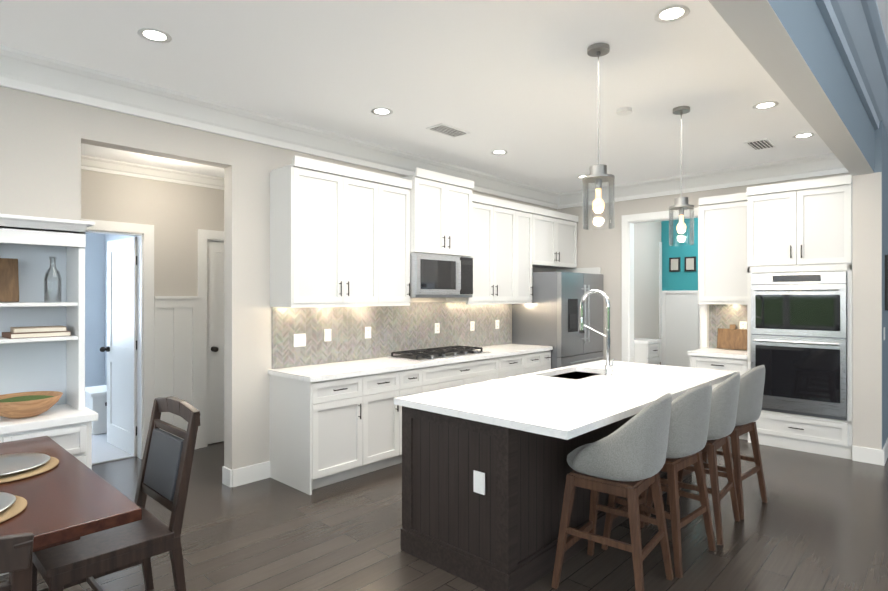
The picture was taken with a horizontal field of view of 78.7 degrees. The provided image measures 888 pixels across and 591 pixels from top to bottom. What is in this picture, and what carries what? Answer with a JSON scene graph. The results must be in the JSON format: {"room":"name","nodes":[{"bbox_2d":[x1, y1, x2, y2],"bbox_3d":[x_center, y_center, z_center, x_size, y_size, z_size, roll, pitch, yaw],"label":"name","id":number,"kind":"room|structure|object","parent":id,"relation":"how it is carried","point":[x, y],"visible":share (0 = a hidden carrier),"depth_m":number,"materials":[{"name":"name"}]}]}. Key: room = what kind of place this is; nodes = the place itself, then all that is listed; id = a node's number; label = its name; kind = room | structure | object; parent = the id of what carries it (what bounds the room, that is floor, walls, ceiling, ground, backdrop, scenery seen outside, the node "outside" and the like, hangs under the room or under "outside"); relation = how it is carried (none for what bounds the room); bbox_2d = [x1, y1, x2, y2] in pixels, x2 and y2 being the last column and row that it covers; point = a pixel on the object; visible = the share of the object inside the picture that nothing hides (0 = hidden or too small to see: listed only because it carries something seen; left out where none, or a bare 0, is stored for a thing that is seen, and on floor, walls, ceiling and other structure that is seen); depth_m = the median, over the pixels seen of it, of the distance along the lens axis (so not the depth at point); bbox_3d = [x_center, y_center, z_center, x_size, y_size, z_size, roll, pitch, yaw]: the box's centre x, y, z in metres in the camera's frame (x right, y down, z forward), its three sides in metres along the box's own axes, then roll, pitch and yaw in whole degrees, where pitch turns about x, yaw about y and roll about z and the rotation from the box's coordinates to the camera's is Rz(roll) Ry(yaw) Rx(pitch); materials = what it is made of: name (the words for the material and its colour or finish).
{"room":"kitchen and dining room","nodes":[
{"label":"kitchen and dining room","id":0,"kind":"room"},
{"bbox_2d":[81,143,223,177],"bbox_3d":[-0.740,-1.258,6.227,8.300,0.140,9.200,0,0,43],"label":"ceiling","id":1,"kind":"structure","parent":0,"point":[124,156],"depth_m":4.93,"materials":[{"name":"white paint"}]},
{"bbox_2d":[0,86,555,469],"bbox_3d":[-1.970,0.035,4.254,0.140,3.050,10.840,0,0,43],"label":"wall","id":2,"kind":"structure","parent":0,"point":[42,140],"depth_m":4.50,"materials":[{"name":"beige paint"}]},
{"bbox_2d":[100,237,136,455],"bbox_3d":[-3.273,0.491,5.481,0.779,2.120,0.212,0,0,43],"label":"hall door","id":3,"kind":"structure","parent":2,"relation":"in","point":[121,348],"depth_m":5.46,"materials":[{"name":"white wood"}]},
{"bbox_2d":[208,241,223,443],"bbox_3d":[-2.237,0.492,5.915,0.212,2.120,0.728,0,0,43],"label":"hall door","id":4,"kind":"structure","parent":2,"relation":"in","point":[215,342],"depth_m":5.71,"materials":[{"name":"white wood"}]},
{"bbox_2d":[270,163,349,306],"bbox_3d":[-1.177,-0.504,4.746,0.343,1.151,0.572,0,0,43],"label":"upper cabinet","id":5,"kind":"object","parent":2,"relation":"attached to","point":[342,236],"depth_m":4.59,"materials":[{"name":"white wood"}]},
{"bbox_2d":[350,175,385,306],"bbox_3d":[-0.880,-0.504,5.062,0.343,1.151,0.524,0,0,43],"label":"upper cabinet","id":6,"kind":"object","parent":2,"relation":"attached to","point":[367,195],"depth_m":5.01,"materials":[{"name":"white wood"}]},
{"bbox_2d":[272,302,510,368],"bbox_3d":[-0.293,0.354,5.926,0.022,0.561,3.467,0,0,43],"label":"backsplash","id":7,"kind":"structure","parent":2,"relation":"attached to","point":[310,336],"depth_m":5.52,"materials":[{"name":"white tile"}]},
{"bbox_2d":[386,179,409,302],"bbox_3d":[-0.619,-0.504,5.341,0.343,1.151,0.467,0,0,43],"label":"upper cabinet","id":8,"kind":"object","parent":2,"relation":"attached to","point":[397,194],"depth_m":5.29,"materials":[{"name":"white wood"}]},
{"bbox_2d":[386,167,477,258],"bbox_3d":[-0.124,-0.845,5.808,0.428,0.835,0.887,0,0,43],"label":"upper cabinet","id":9,"kind":"object","parent":2,"relation":"attached to","point":[443,207],"depth_m":5.65,"materials":[{"name":"white wood"}]},
{"bbox_2d":[410,253,472,297],"bbox_3d":[-0.113,-0.201,5.797,0.459,0.445,0.880,0,0,43],"label":"microwave","id":10,"kind":"object","parent":9,"relation":"attached to","point":[438,276],"visible":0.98,"depth_m":5.59,"materials":[{"name":"silver metal"}]},
{"bbox_2d":[0,0,887,486],"bbox_3d":[-0.215,-0.115,4.228,5.438,3.350,13.200,0,0,43],"label":"trim","id":11,"kind":"structure","parent":2,"relation":"attached to","point":[172,346],"depth_m":5.21,"materials":[{"name":"white wood"}]},
{"bbox_2d":[446,199,521,302],"bbox_3d":[0.475,-0.503,6.510,0.343,1.151,0.957,0,0,43],"label":"upper cabinet","id":12,"kind":"object","parent":2,"relation":"attached to","point":[497,270],"depth_m":6.45,"materials":[{"name":"white wood"}]},
{"bbox_2d":[522,207,537,302],"bbox_3d":[0.890,-0.502,6.953,0.343,1.151,0.484,0,0,43],"label":"upper cabinet","id":13,"kind":"object","parent":2,"relation":"attached to","point":[527,216],"depth_m":6.91,"materials":[{"name":"white wood"}]},
{"bbox_2d":[526,207,577,270],"bbox_3d":[1.412,-0.769,7.492,0.368,0.745,1.130,0,0,43],"label":"upper cabinet","id":14,"kind":"object","parent":2,"relation":"attached to","point":[555,233],"depth_m":7.37,"materials":[{"name":"white wood"}]},
{"bbox_2d":[0,0,832,192],"bbox_3d":[-0.625,-1.541,3.106,3.795,0.100,11.000,0,0,43],"label":"ceiling","id":15,"kind":"structure","parent":0,"point":[517,80],"depth_m":3.60,"materials":[{"name":"white paint"}]},
{"bbox_2d":[137,28,171,42],"bbox_3d":[-1.656,-1.487,3.099,0.174,0.005,0.174,0,0,34],"label":"recessed light","id":16,"kind":"object","parent":15,"relation":"in","point":[150,34],"depth_m":3.10,"materials":[{"name":"white"}]},
{"bbox_2d":[371,108,392,115],"bbox_3d":[-0.502,-1.486,4.375,0.174,0.005,0.174,0,0,34],"label":"recessed light","id":17,"kind":"object","parent":15,"relation":"in","point":[377,111],"depth_m":4.37,"materials":[{"name":"white"}]},
{"bbox_2d":[426,123,470,137],"bbox_3d":[0.038,-1.474,4.796,0.211,0.030,0.391,0,0,43],"label":"ceiling vent","id":18,"kind":"object","parent":15,"relation":"in","point":[454,132],"depth_m":4.85,"materials":[{"name":"white metal"}]},
{"bbox_2d":[491,150,507,154],"bbox_3d":[0.575,-1.485,5.613,0.174,0.005,0.174,0,0,34],"label":"recessed light","id":19,"kind":"object","parent":15,"relation":"in","point":[497,152],"depth_m":5.62,"materials":[{"name":"white"}]},
{"bbox_2d":[582,43,614,229],"bbox_3d":[0.928,-0.948,3.254,0.188,1.084,0.188,0,0,43],"label":"pendant light","id":20,"kind":"object","parent":15,"relation":"hanging from","point":[598,175],"visible":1,"depth_m":3.25,"materials":[{"name":"silver metal"}]},
{"bbox_2d":[617,107,631,115],"bbox_3d":[1.430,-1.475,4.291,0.147,0.030,0.189,0,0,43],"label":"smoke detector","id":21,"kind":"object","parent":15,"relation":"in","point":[623,111],"depth_m":4.29,"materials":[{"name":"white plastic"}]},
{"bbox_2d":[654,5,689,22],"bbox_3d":[1.203,-1.488,2.860,0.174,0.005,0.174,0,0,-2],"label":"recessed light","id":22,"kind":"object","parent":15,"relation":"in","point":[673,13],"depth_m":2.86,"materials":[{"name":"white"}]},
{"bbox_2d":[669,106,693,245],"bbox_3d":[1.891,-0.947,4.312,0.188,1.084,0.188,0,0,43],"label":"pendant light","id":23,"kind":"object","parent":15,"relation":"hanging from","point":[681,204],"visible":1,"depth_m":4.30,"materials":[{"name":"silver metal"}]},
{"bbox_2d":[744,138,776,149],"bbox_3d":[3.057,-1.474,5.230,0.203,0.030,0.403,0,0,43],"label":"ceiling vent","id":24,"kind":"object","parent":15,"relation":"in","point":[759,144],"depth_m":5.30,"materials":[{"name":"white metal"}]},
{"bbox_2d":[753,101,778,109],"bbox_3d":[2.516,-1.486,4.234,0.174,0.005,0.174,0,0,34],"label":"recessed light","id":25,"kind":"object","parent":15,"relation":"in","point":[764,105],"depth_m":4.24,"materials":[{"name":"white"}]},
{"bbox_2d":[793,133,814,138],"bbox_3d":[3.346,-1.485,5.032,0.174,0.005,0.174,0,0,34],"label":"recessed light","id":26,"kind":"object","parent":15,"relation":"in","point":[804,135],"depth_m":5.03,"materials":[{"name":"white"}]},
{"bbox_2d":[0,437,887,590],"bbox_3d":[0.078,1.600,3.952,12.600,0.080,13.200,0,0,43],"label":"floor","id":27,"kind":"structure","parent":0,"point":[817,522],"depth_m":3.46,"materials":[{"name":"brown wood"}]},
{"bbox_2d":[0,532,33,590],"bbox_3d":[-1.332,1.040,1.259,0.608,1.037,0.530,0,0,43],"label":"dining chair","id":28,"kind":"object","parent":27,"relation":"on","point":[16,555],"visible":1,"depth_m":1.22,"materials":[{"name":"brown wood"}]},
{"bbox_2d":[0,214,97,575],"bbox_3d":[-2.718,0.549,2.975,0.509,2.020,1.330,0,0,43],"label":"hutch","id":29,"kind":"object","parent":27,"relation":"on","point":[32,244],"visible":0.44,"depth_m":3.38,"materials":[{"name":"white wood"}]},
{"bbox_2d":[0,258,18,301],"bbox_3d":[-2.733,-0.133,3.201,0.076,0.344,0.340,0,0,43],"label":"cutting board","id":30,"kind":"object","parent":29,"relation":"in","point":[9,284],"visible":1,"depth_m":3.28,"materials":[{"name":"brown wood"}]},
{"bbox_2d":[0,391,62,418],"bbox_3d":[-2.485,0.655,3.201,0.380,0.115,0.380,0,0,43],"label":"moss bowl","id":31,"kind":"object","parent":29,"relation":"on","point":[23,405],"visible":1,"depth_m":3.14,"materials":[{"name":"brown wood"}]},
{"bbox_2d":[2,326,70,338],"bbox_3d":[-2.509,0.224,3.334,0.230,0.059,0.311,0,0,43],"label":"books","id":32,"kind":"object","parent":29,"relation":"in","point":[35,332],"visible":1,"depth_m":3.27,"materials":[{"name":"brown paper"}]},
{"bbox_2d":[44,257,61,301],"bbox_3d":[-2.449,-0.099,3.387,0.090,0.285,0.090,0,0,43],"label":"glass bottle","id":33,"kind":"object","parent":29,"relation":"in","point":[47,295],"visible":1,"depth_m":3.38,"materials":[{"name":"clear glass"}]},
{"bbox_2d":[0,436,141,551],"bbox_3d":[-2.132,1.178,2.097,1.550,0.760,1.270,0,0,43],"label":"dining table","id":34,"kind":"object","parent":27,"relation":"on","point":[69,497],"visible":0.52,"depth_m":2.10,"materials":[{"name":"brown wood"}]},
{"bbox_2d":[0,492,26,522],"bbox_3d":[-1.759,0.781,1.933,0.430,0.032,0.430,0,0,43],"label":"charger plate","id":35,"kind":"object","parent":34,"relation":"on","point":[11,505],"visible":1,"depth_m":2.01,"materials":[{"name":"silver wicker"}]},
{"bbox_2d":[0,453,58,482],"bbox_3d":[-2.010,0.781,2.455,0.430,0.032,0.430,0,0,43],"label":"charger plate","id":36,"kind":"object","parent":34,"relation":"on","point":[17,466],"visible":1,"depth_m":2.48,"materials":[{"name":"silver wicker"}]},
{"bbox_2d":[92,433,135,464],"bbox_3d":[-4.692,1.556,5.678,3.078,0.012,2.800,0,0,43],"label":"carpet floor","id":37,"kind":"structure","parent":27,"relation":"on","point":[104,450],"depth_m":5.38,"materials":[{"name":"grey carpet"}]},
{"bbox_2d":[85,385,106,434],"bbox_3d":[-3.934,1.316,6.325,0.540,0.467,0.460,0,0,43],"label":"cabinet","id":38,"kind":"object","parent":37,"relation":"on","point":[96,399],"visible":0.4,"depth_m":6.06,"materials":[{"name":"white wood"}]},
{"bbox_2d":[32,396,199,590],"bbox_3d":[-1.551,1.041,2.535,0.530,1.037,0.608,0,0,43],"label":"dining chair","id":39,"kind":"object","parent":27,"relation":"on","point":[164,477],"visible":0.88,"depth_m":2.52,"materials":[{"name":"brown wood"}]},
{"bbox_2d":[268,343,552,494],"bbox_3d":[-0.070,1.071,5.697,0.658,0.982,3.505,0,0,43],"label":"base cabinet","id":40,"kind":"object","parent":27,"relation":"on","point":[332,423],"visible":0.81,"depth_m":4.62,"materials":[{"name":"white wood"}]},
{"bbox_2d":[400,369,691,590],"bbox_3d":[0.945,1.115,4.015,0.816,0.890,2.679,0,0,43],"label":"kitchen island","id":41,"kind":"object","parent":27,"relation":"on","point":[486,468],"depth_m":3.02,"materials":[{"name":"brown wood"}]},
{"bbox_2d":[394,361,736,440],"bbox_3d":[1.062,0.649,3.908,1.200,0.040,2.720,0,0,43],"label":"island countertop","id":42,"kind":"structure","parent":41,"relation":"on","point":[564,408],"depth_m":3.37,"materials":[{"name":"white stone"}]},
{"bbox_2d":[512,272,603,368],"bbox_3d":[1.579,0.633,7.331,0.811,1.860,1.115,0,0,43],"label":"refrigerator","id":43,"kind":"object","parent":27,"relation":"on","point":[549,315],"visible":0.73,"depth_m":6.94,"materials":[{"name":"silver metal"}]},
{"bbox_2d":[551,392,672,590],"bbox_3d":[0.925,1.031,2.926,0.551,1.060,0.544,0,0,43],"label":"stool","id":44,"kind":"object","parent":27,"relation":"on","point":[627,459],"visible":1,"depth_m":2.73,"materials":[{"name":"fabric"}]},
{"bbox_2d":[567,392,671,480],"bbox_3d":[0.939,0.718,2.913,0.533,0.454,0.552,0,0,43],"label":"cushion","id":45,"kind":"object","parent":44,"relation":"on","point":[637,450],"depth_m":2.68,"materials":[{"name":"fabric"}]},
{"bbox_2d":[634,338,660,364],"bbox_3d":[2.782,1.089,7.534,0.358,0.950,0.435,0,0,43],"label":"base cabinet","id":46,"kind":"object","parent":27,"relation":"on","point":[646,351],"visible":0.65,"depth_m":7.39,"materials":[{"name":"white wood"}]},
{"bbox_2d":[601,382,715,577],"bbox_3d":[1.324,1.032,3.313,0.546,1.060,0.543,0,0,43],"label":"stool","id":47,"kind":"object","parent":27,"relation":"on","point":[689,424],"visible":0.56,"depth_m":3.08,"materials":[{"name":"fabric"}]},
{"bbox_2d":[666,382,711,457],"bbox_3d":[1.337,0.718,3.301,0.531,0.454,0.550,0,0,43],"label":"cushion","id":48,"kind":"object","parent":47,"relation":"on","point":[690,411],"depth_m":3.05,"materials":[{"name":"fabric"}]},
{"bbox_2d":[645,372,739,544],"bbox_3d":[1.716,1.032,3.707,0.542,1.060,0.541,0,0,43],"label":"stool","id":49,"kind":"object","parent":27,"relation":"on","point":[724,406],"visible":0.52,"depth_m":3.46,"materials":[{"name":"fabric"}]},
{"bbox_2d":[707,372,739,439],"bbox_3d":[1.728,0.719,3.696,0.530,0.454,0.549,0,0,43],"label":"cushion","id":50,"kind":"object","parent":49,"relation":"on","point":[724,401],"depth_m":3.44,"materials":[{"name":"fabric"}]},
{"bbox_2d":[688,192,747,439],"bbox_3d":[3.210,0.210,6.184,0.605,2.705,0.658,0,0,43],"label":"cabinet","id":51,"kind":"object","parent":27,"relation":"on","point":[722,246],"visible":0.4,"depth_m":6.16,"materials":[{"name":"white wood"}]},
{"bbox_2d":[717,324,746,349],"bbox_3d":[3.389,0.486,6.364,0.320,0.290,0.068,0,0,43],"label":"cutting board","id":52,"kind":"object","parent":51,"relation":"on","point":[732,337],"visible":0.93,"depth_m":6.36,"materials":[{"name":"brown wood"}]},
{"bbox_2d":[678,365,766,519],"bbox_3d":[2.103,1.032,4.097,0.551,1.060,0.544,0,0,43],"label":"stool","id":53,"kind":"object","parent":27,"relation":"on","point":[751,391],"visible":0.48,"depth_m":3.86,"materials":[{"name":"fabric"}]},
{"bbox_2d":[735,365,764,425],"bbox_3d":[2.118,0.719,4.084,0.533,0.454,0.552,0,0,43],"label":"cushion","id":54,"kind":"object","parent":53,"relation":"on","point":[751,390],"depth_m":3.84,"materials":[{"name":"fabric"}]},
{"bbox_2d":[747,175,851,459],"bbox_3d":[3.753,0.209,5.662,0.890,2.705,0.678,0,0,43],"label":"tall cabinet","id":55,"kind":"object","parent":27,"relation":"on","point":[800,226],"visible":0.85,"depth_m":5.41,"materials":[{"name":"white wood"}]},
{"bbox_2d":[751,271,846,419],"bbox_3d":[3.522,0.481,5.416,0.810,1.420,0.111,0,0,43],"label":"double oven","id":56,"kind":"object","parent":55,"relation":"in","point":[799,336],"visible":0.92,"depth_m":5.38,"materials":[{"name":"silver metal"}]},
{"bbox_2d":[556,173,851,360],"bbox_3d":[3.063,0.038,6.871,3.630,3.050,0.140,0,0,43],"label":"wall","id":57,"kind":"structure","parent":0,"point":[596,247],"depth_m":7.78,"materials":[{"name":"beige paint"}]},
{"bbox_2d":[669,257,679,271],"bbox_3d":[3.559,-0.476,8.346,0.160,0.220,0.027,0,0,43],"label":"framed picture","id":58,"kind":"object","parent":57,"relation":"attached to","point":[674,264],"depth_m":8.34,"materials":[{"name":"black"}]},
{"bbox_2d":[685,256,695,271],"bbox_3d":[3.727,-0.476,8.189,0.160,0.220,0.027,0,0,43],"label":"framed picture","id":59,"kind":"object","parent":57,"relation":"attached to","point":[690,262],"depth_m":8.17,"materials":[{"name":"black"}]},
{"bbox_2d":[709,304,884,347],"bbox_3d":[3.688,0.354,5.847,1.698,0.561,0.500,0,0,43],"label":"backsplash","id":60,"kind":"structure","parent":57,"relation":"attached to","point":[724,316],"depth_m":6.48,"materials":[{"name":"white tile"}]},
{"bbox_2d":[708,0,887,449],"bbox_3d":[1.591,-0.117,2.537,0.224,3.350,13.200,0,0,43],"label":"wall","id":61,"kind":"structure","parent":0,"point":[790,45],"depth_m":4.27,"materials":[{"name":"white"}]},
{"bbox_2d":[885,255,887,309],"bbox_3d":[4.406,-0.124,5.360,0.026,0.530,0.530,0,0,43],"label":"framed picture","id":62,"kind":"object","parent":61,"relation":"attached to","point":[886,282],"visible":1,"depth_m":5.17,"materials":[{"name":"black"}]},
{"bbox_2d":[876,0,887,44],"bbox_3d":[3.155,-1.843,1.075,4.170,0.100,13.200,0,0,43],"label":"ceiling","id":63,"kind":"structure","parent":0,"point":[883,7],"depth_m":3.44,"materials":[{"name":"white paint"}]}
]}

